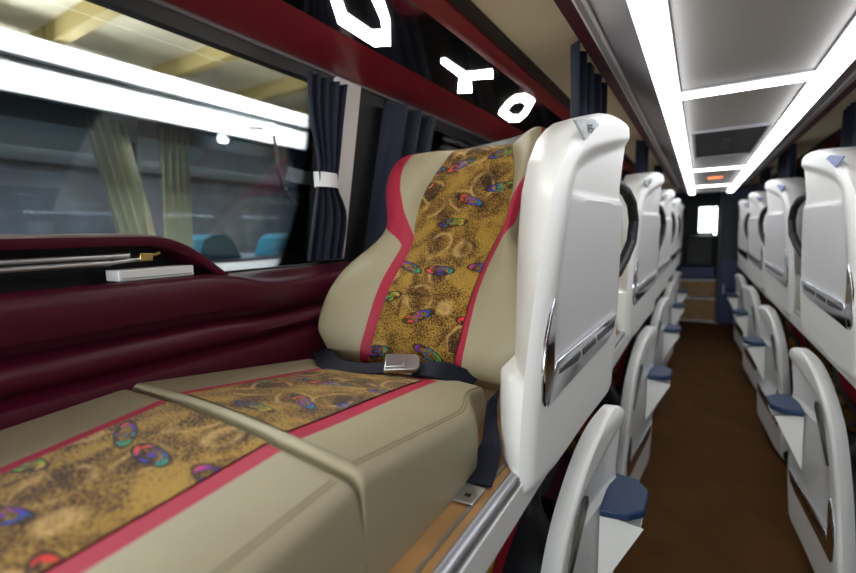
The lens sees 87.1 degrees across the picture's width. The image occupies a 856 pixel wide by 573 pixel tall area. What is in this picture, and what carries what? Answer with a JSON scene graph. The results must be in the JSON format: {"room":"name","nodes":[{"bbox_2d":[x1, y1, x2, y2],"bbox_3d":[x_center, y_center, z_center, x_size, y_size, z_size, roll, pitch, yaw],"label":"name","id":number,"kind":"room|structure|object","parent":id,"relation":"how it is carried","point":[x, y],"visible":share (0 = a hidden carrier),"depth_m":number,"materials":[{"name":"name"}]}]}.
{"room":"vehicle interior","nodes":[
{"label":"vehicle interior","id":0,"kind":"room"},
{"bbox_2d":[0,0,304,110],"bbox_3d":[-2.081,-3.484,9.035,14.900,0.080,30.000,2,8,31],"label":"ceiling","id":1,"kind":"structure","parent":0,"point":[125,39],"depth_m":5.63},
{"bbox_2d":[28,0,121,45],"bbox_3d":[-3.723,-2.815,4.783,12.500,0.200,0.130,2,8,31],"label":"beam","id":2,"kind":"structure","parent":1,"relation":"attached to","point":[84,17],"depth_m":4.73,"materials":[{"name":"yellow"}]},
{"bbox_2d":[148,46,238,78],"bbox_3d":[-3.029,-2.964,5.931,12.500,0.200,0.130,2,8,31],"label":"beam","id":3,"kind":"structure","parent":1,"relation":"attached to","point":[206,58],"depth_m":5.90,"materials":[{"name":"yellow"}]},
{"bbox_2d":[232,77,304,101],"bbox_3d":[-2.335,-3.113,7.079,12.500,0.200,0.130,2,8,31],"label":"beam","id":4,"kind":"structure","parent":1,"relation":"attached to","point":[289,85],"depth_m":7.07,"materials":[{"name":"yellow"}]},
{"bbox_2d":[294,109,304,114],"bbox_3d":[-1.641,-3.262,8.228,12.500,0.200,0.130,2,8,31],"label":"beam","id":5,"kind":"structure","parent":1,"relation":"attached to","point":[302,111],"depth_m":8.61,"materials":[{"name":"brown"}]},
{"bbox_2d":[321,89,384,263],"bbox_3d":[0.155,0.025,2.567,0.506,1.860,10.720,2,8,31],"label":"wall","id":6,"kind":"structure","parent":0,"point":[371,105],"depth_m":1.59,"materials":[{"name":"black plastic"}]},
{"bbox_2d":[85,0,333,272],"bbox_3d":[-0.974,-0.211,0.397,0.178,0.600,2.560,2,8,31],"label":"window","id":7,"kind":"structure","parent":6,"relation":"in","point":[293,252],"depth_m":1.21,"materials":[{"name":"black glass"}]},
{"bbox_2d":[329,76,360,259],"bbox_3d":[-0.291,-0.365,1.475,0.180,0.555,0.113,5,9,44],"label":"trim","id":8,"kind":"structure","parent":6,"relation":"attached to","point":[353,90],"depth_m":1.46,"materials":[{"name":"white paint"}]},
{"bbox_2d":[147,0,634,180],"bbox_3d":[0.393,-0.723,1.961,0.520,0.019,9.900,2,8,31],"label":"overhead luggage rack","id":9,"kind":"object","parent":6,"relation":"attached to","point":[446,60],"visible":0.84,"depth_m":1.19,"materials":[{"name":"red"}]},
{"bbox_2d":[307,70,347,260],"bbox_3d":[-0.318,-0.342,1.388,0.168,0.524,0.231,2,8,31],"label":"curtain","id":10,"kind":"object","parent":9,"relation":"hanging from","point":[326,98],"visible":1,"depth_m":1.38,"materials":[{"name":"blue fabric"}]},
{"bbox_2d":[331,0,390,46],"bbox_3d":[-0.148,-0.592,0.966,0.117,0.007,0.360,-1,7,4],"label":"light","id":11,"kind":"object","parent":9,"relation":"on","point":[368,21],"depth_m":1.01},
{"bbox_2d":[365,103,435,250],"bbox_3d":[-0.100,-0.373,1.716,0.194,0.547,0.300,2,8,31],"label":"curtain","id":12,"kind":"object","parent":9,"relation":"hanging from","point":[403,132],"visible":0.43,"depth_m":1.62,"materials":[{"name":"blue fabric"}]},
{"bbox_2d":[441,60,492,92],"bbox_3d":[0.134,-0.648,1.388,0.134,0.007,0.294,0,7,14],"label":"light","id":13,"kind":"object","parent":9,"relation":"on","point":[458,76],"depth_m":1.38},
{"bbox_2d":[499,95,534,121],"bbox_3d":[0.343,-0.698,1.778,0.117,0.007,0.360,-1,7,4],"label":"light","id":14,"kind":"object","parent":9,"relation":"on","point":[515,108],"depth_m":1.76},
{"bbox_2d":[363,99,491,252],"bbox_3d":[0.034,-0.428,2.064,0.178,0.600,1.000,2,8,31],"label":"window","id":15,"kind":"structure","parent":6,"relation":"in","point":[446,137],"depth_m":2.04,"materials":[{"name":"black glass"}]},
{"bbox_2d":[471,0,677,191],"bbox_3d":[0.481,-0.745,1.964,0.723,0.020,10.000,2,8,31],"label":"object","id":16,"kind":"structure","parent":6,"relation":"attached to","point":[539,29],"depth_m":1.16,"materials":[{"name":"beige"}]},
{"bbox_2d":[675,183,743,193],"bbox_3d":[3.454,-1.234,5.518,1.966,0.020,1.790,2,8,31],"label":"trim","id":17,"kind":"structure","parent":6,"relation":"attached to","point":[680,190],"depth_m":6.11,"materials":[{"name":"red plastic"}]},
{"bbox_2d":[660,191,720,314],"bbox_3d":[3.982,-0.521,6.449,2.366,1.855,0.060,2,8,31],"label":"wall","id":18,"kind":"structure","parent":0,"point":[691,203],"depth_m":6.44,"materials":[{"name":"black"}]},
{"bbox_2d":[697,205,713,233],"bbox_3d":[3.932,-0.947,6.376,0.195,0.390,0.018,2,8,31],"label":"window","id":19,"kind":"structure","parent":18,"relation":"in","point":[705,220],"depth_m":6.37,"materials":[{"name":"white glass"}]},
{"bbox_2d":[713,207,717,234],"bbox_3d":[4.036,-0.923,6.319,0.035,0.390,0.013,2,8,31],"label":"window","id":20,"kind":"structure","parent":18,"relation":"in","point":[716,208],"depth_m":6.31,"materials":[{"name":"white glass"}]},
{"bbox_2d":[783,451,787,467],"bbox_3d":[2.031,0.978,1.615,1.038,0.075,10.620,2,8,31],"label":"trim","id":21,"kind":"structure","parent":18,"relation":"attached to","point":[785,454],"depth_m":2.35,"materials":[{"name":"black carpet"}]},
{"bbox_2d":[726,274,766,350],"bbox_3d":[3.350,0.258,4.205,0.935,0.778,1.098,2,8,31],"label":"seat","id":22,"kind":"object","parent":21,"relation":"on","point":[737,300],"visible":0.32,"depth_m":4.50,"materials":[{"name":"white plastic"}]},
{"bbox_2d":[732,286,797,389],"bbox_3d":[2.785,0.380,3.269,0.935,0.778,1.098,2,8,31],"label":"seat","id":23,"kind":"object","parent":21,"relation":"on","point":[748,319],"visible":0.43,"depth_m":3.52,"materials":[{"name":"white plastic"}]},
{"bbox_2d":[743,305,855,459],"bbox_3d":[2.219,0.502,2.333,0.935,0.778,1.098,2,8,31],"label":"seat","id":24,"kind":"object","parent":21,"relation":"on","point":[769,352],"visible":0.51,"depth_m":2.54,"materials":[{"name":"white plastic"}]},
{"bbox_2d":[766,347,855,572],"bbox_3d":[1.628,0.629,1.355,0.935,0.778,1.098,2,8,31],"label":"seat","id":25,"kind":"object","parent":21,"relation":"on","point":[821,469],"visible":0.98,"depth_m":1.56,"materials":[{"name":"white plastic"}]},
{"bbox_3d":[0.310,0.953,-1.163,0.938,0.695,0.030,2,8,31],"label":"trim","id":26,"kind":"structure","parent":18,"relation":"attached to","visible":0},
{"bbox_2d":[736,260,855,388],"bbox_3d":[1.837,0.240,1.449,0.854,0.070,9.500,2,8,31],"label":"platform","id":27,"kind":"object","parent":26,"relation":"on","point":[795,318],"visible":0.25,"depth_m":2.09,"materials":[{"name":"grey metal"}]},
{"bbox_2d":[735,199,749,274],"bbox_3d":[3.330,-0.486,4.120,0.794,0.778,1.100,2,8,31],"label":"seat","id":28,"kind":"object","parent":27,"relation":"on","point":[744,205],"visible":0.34,"depth_m":4.42,"materials":[{"name":"white plastic"}]},
{"bbox_2d":[744,191,766,290],"bbox_3d":[2.764,-0.365,3.185,0.794,0.778,1.100,2,8,31],"label":"seat","id":29,"kind":"object","parent":27,"relation":"on","point":[758,200],"visible":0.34,"depth_m":3.45,"materials":[{"name":"white plastic"}]},
{"bbox_2d":[758,177,805,316],"bbox_3d":[2.199,-0.243,2.249,0.794,0.778,1.100,2,8,31],"label":"seat","id":30,"kind":"object","parent":27,"relation":"on","point":[782,263],"visible":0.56,"depth_m":2.44,"materials":[{"name":"white plastic"}]},
{"bbox_2d":[788,146,855,380],"bbox_3d":[1.607,-0.116,1.271,0.794,0.778,1.100,2,8,31],"label":"seat","id":31,"kind":"object","parent":27,"relation":"on","point":[827,250],"visible":1,"depth_m":1.50,"materials":[{"name":"white plastic"}]},
{"bbox_2d":[614,315,814,572],"bbox_3d":[1.292,1.009,2.066,0.766,0.050,10.620,2,8,31],"label":"floor","id":32,"kind":"structure","parent":0,"point":[714,476],"depth_m":2.25,"materials":[{"name":"brown carpet"}]},
{"bbox_2d":[678,278,715,322],"bbox_3d":[3.709,0.165,6.233,0.440,0.555,0.520,2,8,31],"label":"steps","id":33,"kind":"structure","parent":32,"relation":"on","point":[699,302],"depth_m":6.06,"materials":[{"name":"brown wood"}]},
{"bbox_2d":[679,235,715,278],"bbox_3d":[3.748,-0.417,6.257,0.440,0.594,0.310,2,8,31],"label":"bench","id":34,"kind":"object","parent":33,"relation":"on","point":[699,248],"visible":0.94,"depth_m":6.23,"materials":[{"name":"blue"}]},
{"bbox_2d":[713,191,722,323],"bbox_3d":[3.737,-0.383,5.780,0.058,1.745,0.060,2,8,31],"label":"pole","id":35,"kind":"object","parent":32,"relation":"on","point":[721,201],"visible":0.86,"depth_m":5.77,"materials":[{"name":"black metal"}]},
{"bbox_2d":[717,186,758,323],"bbox_3d":[4.075,-0.410,5.942,0.385,1.745,0.610,2,8,31],"label":"tall cabinet","id":36,"kind":"object","parent":32,"relation":"on","point":[728,269],"visible":0.43,"depth_m":5.74,"materials":[{"name":"blue"}]},
{"bbox_3d":[0.549,0.916,2.503,1.038,0.075,10.620,2,8,31],"label":"trim","id":37,"kind":"structure","parent":32,"relation":"on","visible":0},
{"bbox_2d":[486,404,649,572],"bbox_3d":[0.038,0.689,1.195,0.935,0.778,1.098,2,8,31],"label":"seat","id":38,"kind":"object","parent":37,"relation":"on","point":[599,513],"visible":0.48,"depth_m":1.11,"materials":[{"name":"white plastic"}]},
{"bbox_2d":[541,326,672,523],"bbox_3d":[0.644,0.558,2.199,0.935,0.778,1.098,2,8,31],"label":"seat","id":39,"kind":"object","parent":37,"relation":"on","point":[646,383],"visible":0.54,"depth_m":2.06,"materials":[{"name":"white plastic"}]},
{"bbox_2d":[541,455,570,523],"bbox_3d":[0.439,0.855,2.020,0.628,0.159,0.519,2,8,31],"label":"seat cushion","id":40,"kind":"object","parent":39,"relation":"on","point":[551,488],"depth_m":1.83,"materials":[{"name":"black fabric"}]},
{"bbox_2d":[611,297,680,412],"bbox_3d":[1.225,0.433,3.160,0.935,0.778,1.098,2,8,31],"label":"seat","id":41,"kind":"object","parent":37,"relation":"on","point":[668,334],"visible":0.26,"depth_m":3.09,"materials":[{"name":"white plastic"}]},
{"bbox_2d":[614,388,622,399],"bbox_3d":[1.020,0.730,2.981,0.628,0.159,0.519,2,8,31],"label":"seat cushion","id":42,"kind":"object","parent":41,"relation":"on","point":[619,391],"depth_m":2.99,"materials":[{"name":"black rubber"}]},
{"bbox_2d":[636,281,684,363],"bbox_3d":[1.791,0.312,4.096,0.935,0.778,1.098,2,8,31],"label":"seat","id":43,"kind":"object","parent":37,"relation":"on","point":[675,311],"visible":0.16,"depth_m":4.02,"materials":[{"name":"white plastic"}]},
{"bbox_2d":[652,271,687,324],"bbox_3d":[2.357,0.190,5.031,0.935,0.778,1.098,2,8,31],"label":"seat","id":44,"kind":"object","parent":37,"relation":"on","point":[680,294],"visible":0.13,"depth_m":4.95,"materials":[{"name":"white plastic"}]},
{"bbox_3d":[-1.086,0.894,-0.327,0.938,0.695,0.030,2,8,31],"label":"trim","id":45,"kind":"structure","parent":37,"relation":"on","visible":0},
{"bbox_2d":[388,329,632,572],"bbox_3d":[0.540,0.185,2.225,0.854,0.070,9.500,2,8,31],"label":"platform","id":46,"kind":"object","parent":45,"relation":"on","point":[465,538],"visible":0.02,"depth_m":0.66,"materials":[{"name":"brown wood"}]},
{"bbox_2d":[0,233,352,430],"bbox_3d":[-0.758,0.140,0.712,0.153,0.440,2.200,2,8,31],"label":"wall panel","id":47,"kind":"object","parent":46,"relation":"on","point":[70,335],"visible":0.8,"depth_m":0.90,"materials":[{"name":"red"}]},
{"bbox_2d":[0,233,227,274],"bbox_3d":[-0.930,0.010,0.431,0.106,0.110,1.575,2,8,31],"label":"ledge","id":48,"kind":"object","parent":47,"relation":"attached to","point":[20,254],"depth_m":0.87,"materials":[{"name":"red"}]},
{"bbox_2d":[106,265,193,281],"bbox_3d":[-0.585,-0.029,0.956,0.053,0.023,0.154,2,8,31],"label":"outlet","id":49,"kind":"object","parent":47,"relation":"in","point":[143,273],"visible":1,"depth_m":0.93,"materials":[{"name":"white paint"}]},
{"bbox_2d":[0,113,638,572],"bbox_3d":[-0.122,-0.037,0.950,0.760,0.784,1.530,3,8,37],"label":"seat","id":50,"kind":"object","parent":46,"relation":"on","point":[498,266],"visible":1,"depth_m":0.79,"materials":[{"name":"beige leather"}]},
{"bbox_2d":[0,389,365,572],"bbox_3d":[-0.419,0.292,0.548,0.628,0.154,0.406,2,8,31],"label":"cushion","id":51,"kind":"object","parent":50,"relation":"on","point":[136,480],"depth_m":0.50,"materials":[{"name":"beige leather"}]},
{"bbox_2d":[132,359,485,572],"bbox_3d":[-0.208,0.245,0.897,0.628,0.159,0.519,2,8,31],"label":"seat cushion","id":52,"kind":"object","parent":50,"relation":"on","point":[401,434],"depth_m":0.70,"materials":[{"name":"beige leather"}]},
{"bbox_2d":[617,172,665,340],"bbox_3d":[0.652,-0.192,2.156,0.794,0.778,1.100,2,8,31],"label":"seat","id":53,"kind":"object","parent":46,"relation":"on","point":[637,287],"visible":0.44,"depth_m":2.00,"materials":[{"name":"white plastic"}]},
{"bbox_2d":[656,189,675,298],"bbox_3d":[1.233,-0.317,3.117,0.794,0.778,1.100,2,8,31],"label":"seat","id":54,"kind":"object","parent":46,"relation":"on","point":[666,197],"visible":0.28,"depth_m":3.06,"materials":[{"name":"white plastic"}]},
{"bbox_2d":[669,198,680,278],"bbox_3d":[1.798,-0.439,4.053,0.794,0.778,1.100,2,8,31],"label":"seat","id":55,"kind":"object","parent":46,"relation":"on","point":[676,202],"visible":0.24,"depth_m":4.03,"materials":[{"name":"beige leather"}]},
{"bbox_2d":[676,204,684,266],"bbox_3d":[2.364,-0.560,4.988,0.794,0.778,1.100,2,8,31],"label":"seat","id":56,"kind":"object","parent":46,"relation":"on","point":[681,206],"visible":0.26,"depth_m":4.99,"materials":[{"name":"beige leather"}]},
{"bbox_2d":[668,0,855,192],"bbox_3d":[0.755,-0.531,1.062,0.286,0.025,8.700,2,8,31],"label":"ceiling","id":57,"kind":"structure","parent":0,"point":[716,42],"depth_m":0.97,"materials":[{"name":"grey"}]},
{"bbox_2d":[588,0,688,193],"bbox_3d":[0.551,-0.559,1.182,0.094,0.097,8.700,2,8,31],"label":"trim","id":58,"kind":"structure","parent":57,"relation":"attached to","point":[615,17],"depth_m":1.09,"materials":[{"name":"grey"}]},
{"bbox_2d":[628,0,694,194],"bbox_3d":[0.601,-0.513,1.133,0.053,0.019,8.660,2,8,31],"label":"recessed light","id":59,"kind":"object","parent":57,"relation":"in","point":[652,18],"visible":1,"depth_m":0.98,"materials":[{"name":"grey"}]},
{"bbox_2d":[694,183,731,187],"bbox_3d":[2.509,-0.889,3.964,0.282,0.013,0.072,2,8,31],"label":"recessed light","id":60,"kind":"object","parent":57,"relation":"in","point":[727,184],"visible":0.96,"depth_m":3.94,"materials":[{"name":"grey plastic"}]},
{"bbox_2d":[706,176,724,178],"bbox_3d":[2.144,-0.812,3.360,0.130,0.010,0.130,2,8,31],"label":"recessed light","id":61,"kind":"object","parent":57,"relation":"in","point":[712,177],"visible":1,"depth_m":3.33,"materials":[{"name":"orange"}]},
{"bbox_2d":[692,165,745,171],"bbox_3d":[1.825,-0.742,2.833,0.282,0.013,0.072,2,8,31],"label":"recessed light","id":62,"kind":"object","parent":57,"relation":"in","point":[734,166],"visible":0.89,"depth_m":2.81,"materials":[{"name":"grey plastic"}]},
{"bbox_2d":[692,122,771,158],"bbox_3d":[1.328,-0.635,2.007,0.250,0.013,0.740,2,8,31],"label":"roof hatch","id":63,"kind":"object","parent":57,"relation":"attached to","point":[743,139],"visible":1,"depth_m":1.92,"materials":[{"name":"black plastic"}]},
{"bbox_2d":[681,69,814,99],"bbox_3d":[0.831,-0.529,1.189,0.282,0.013,0.072,2,8,31],"label":"recessed light","id":64,"kind":"object","parent":57,"relation":"in","point":[804,75],"visible":1,"depth_m":1.17,"materials":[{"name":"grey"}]},
{"bbox_2d":[727,13,855,192],"bbox_3d":[0.889,-0.501,0.961,0.053,0.019,8.660,2,8,31],"label":"recessed light","id":65,"kind":"object","parent":57,"relation":"in","point":[841,54],"visible":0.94,"depth_m":1.21,"materials":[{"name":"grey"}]},
{"bbox_2d":[733,58,855,191],"bbox_3d":[0.959,-0.541,0.937,0.094,0.097,8.700,2,8,31],"label":"trim","id":66,"kind":"structure","parent":57,"relation":"attached to","point":[852,66],"depth_m":1.53,"materials":[{"name":"grey"}]},
{"bbox_2d":[742,88,855,186],"bbox_3d":[1.692,-0.694,1.238,0.723,0.020,10.000,2,8,31],"label":"trim","id":67,"kind":"structure","parent":0,"point":[831,122],"depth_m":2.40,"materials":[{"name":"beige"}]},
{"bbox_2d":[840,102,855,146],"bbox_3d":[1.663,-0.439,1.759,0.031,0.587,0.400,2,8,31],"label":"curtain","id":68,"kind":"object","parent":67,"relation":"hanging from","point":[848,130],"visible":0.19,"depth_m":1.79,"materials":[{"name":"blue fabric"}]},
{"bbox_3d":[-1.489,0.656,-2.601,2.366,1.855,0.100,2,8,31],"label":"wall","id":69,"kind":"structure","parent":0,"visible":0},
{"bbox_2d":[554,0,676,186],"bbox_3d":[0.470,-0.632,1.221,0.030,0.055,8.700,2,8,31],"label":"trim","id":70,"kind":"structure","parent":69,"relation":"attached to","point":[567,8],"depth_m":1.23,"materials":[{"name":"pink"}]},
{"bbox_2d":[571,0,679,187],"bbox_3d":[0.496,-0.613,1.208,0.029,0.041,8.700,2,8,31],"label":"rail","id":71,"kind":"object","parent":69,"relation":"attached to","point":[583,7],"visible":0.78,"depth_m":1.20,"materials":[{"name":"white"}]},
{"bbox_2d":[570,40,607,118],"bbox_3d":[0.472,-0.385,1.334,0.042,0.537,0.400,2,8,31],"label":"curtain","id":72,"kind":"object","parent":71,"relation":"hanging from","point":[588,93],"visible":0.25,"depth_m":1.21,"materials":[{"name":"blue fabric"}]},
{"bbox_2d":[635,140,648,173],"bbox_3d":[1.208,-0.518,2.553,0.047,0.587,0.300,2,8,31],"label":"curtain","id":73,"kind":"object","parent":71,"relation":"hanging from","point":[642,151],"visible":0.17,"depth_m":2.43,"materials":[{"name":"blue fabric"}]},
{"bbox_2d":[654,166,662,189],"bbox_3d":[1.800,-0.620,3.534,0.047,0.637,0.300,2,8,31],"label":"curtain","id":74,"kind":"object","parent":71,"relation":"hanging from","point":[658,169],"visible":0.08,"depth_m":3.40,"materials":[{"name":"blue fabric"}]},
{"bbox_2d":[744,69,855,183],"bbox_3d":[1.010,-0.592,0.900,0.029,0.041,8.700,2,8,31],"label":"rail","id":75,"kind":"object","parent":69,"relation":"attached to","point":[852,76],"visible":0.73,"depth_m":1.80,"materials":[{"name":"white"}]},
{"bbox_2d":[759,167,771,191],"bbox_3d":[2.883,-0.712,3.867,0.053,0.587,0.500,2,8,31],"label":"curtain","id":76,"kind":"object","parent":75,"relation":"hanging from","point":[765,176],"visible":0.21,"depth_m":3.66,"materials":[{"name":"blue fabric"}]},
{"bbox_2d":[777,144,797,178],"bbox_3d":[2.274,-0.581,2.859,0.047,0.587,0.470,2,8,31],"label":"curtain","id":77,"kind":"object","parent":75,"relation":"hanging from","point":[787,162],"visible":0.27,"depth_m":2.70,"materials":[{"name":"blue fabric"}]},
{"bbox_2d":[748,79,855,181],"bbox_3d":[1.036,-0.609,0.882,0.030,0.055,8.700,2,8,31],"label":"trim","id":78,"kind":"structure","parent":69,"relation":"attached to","point":[852,86],"depth_m":1.95,"materials":[{"name":"pink"}]},
{"bbox_3d":[2.328,0.117,1.265,0.506,1.860,10.720,2,8,31],"label":"wall","id":79,"kind":"structure","parent":0,"visible":0},
{"bbox_2d":[771,127,841,180],"bbox_3d":[1.729,-0.666,1.161,0.520,0.019,9.900,2,8,31],"label":"console","id":80,"kind":"object","parent":79,"relation":"attached to","point":[832,141],"visible":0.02,"depth_m":2.81,"materials":[{"name":"red"}]},
{"label":"outside","id":81,"kind":"structure","parent":0,"visible":0},
{"bbox_3d":[-2.898,1.308,10.152,12.700,0.050,30.000,2,8,31],"label":"ground","id":82,"kind":"structure","parent":81,"visible":0},
{"bbox_2d":[0,27,304,270],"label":"window","id":83,"kind":"structure","parent":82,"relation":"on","point":[90,143],"depth_m":3.23,"materials":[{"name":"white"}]},
{"bbox_2d":[82,114,155,235],"bbox_3d":[-1.899,-0.575,2.825,0.040,0.900,0.380,2,8,31],"label":"curtain","id":84,"kind":"object","parent":83,"relation":"hanging from","point":[108,135],"depth_m":2.80,"materials":[{"name":"beige fabric"}]},
{"bbox_2d":[159,128,192,247],"bbox_3d":[-1.732,-0.611,3.102,0.040,0.900,0.230,2,8,31],"label":"curtain","id":85,"kind":"object","parent":83,"relation":"hanging from","point":[175,143],"depth_m":3.10,"materials":[{"name":"beige fabric"}]},
{"bbox_2d":[249,123,293,203],"bbox_3d":[-1.149,-0.900,3.565,0.267,0.682,0.423,2,8,31],"label":"work lamp","id":86,"kind":"object","parent":83,"relation":"attached to","point":[268,128],"visible":0.82,"depth_m":3.38,"materials":[{"name":"white plastic"}]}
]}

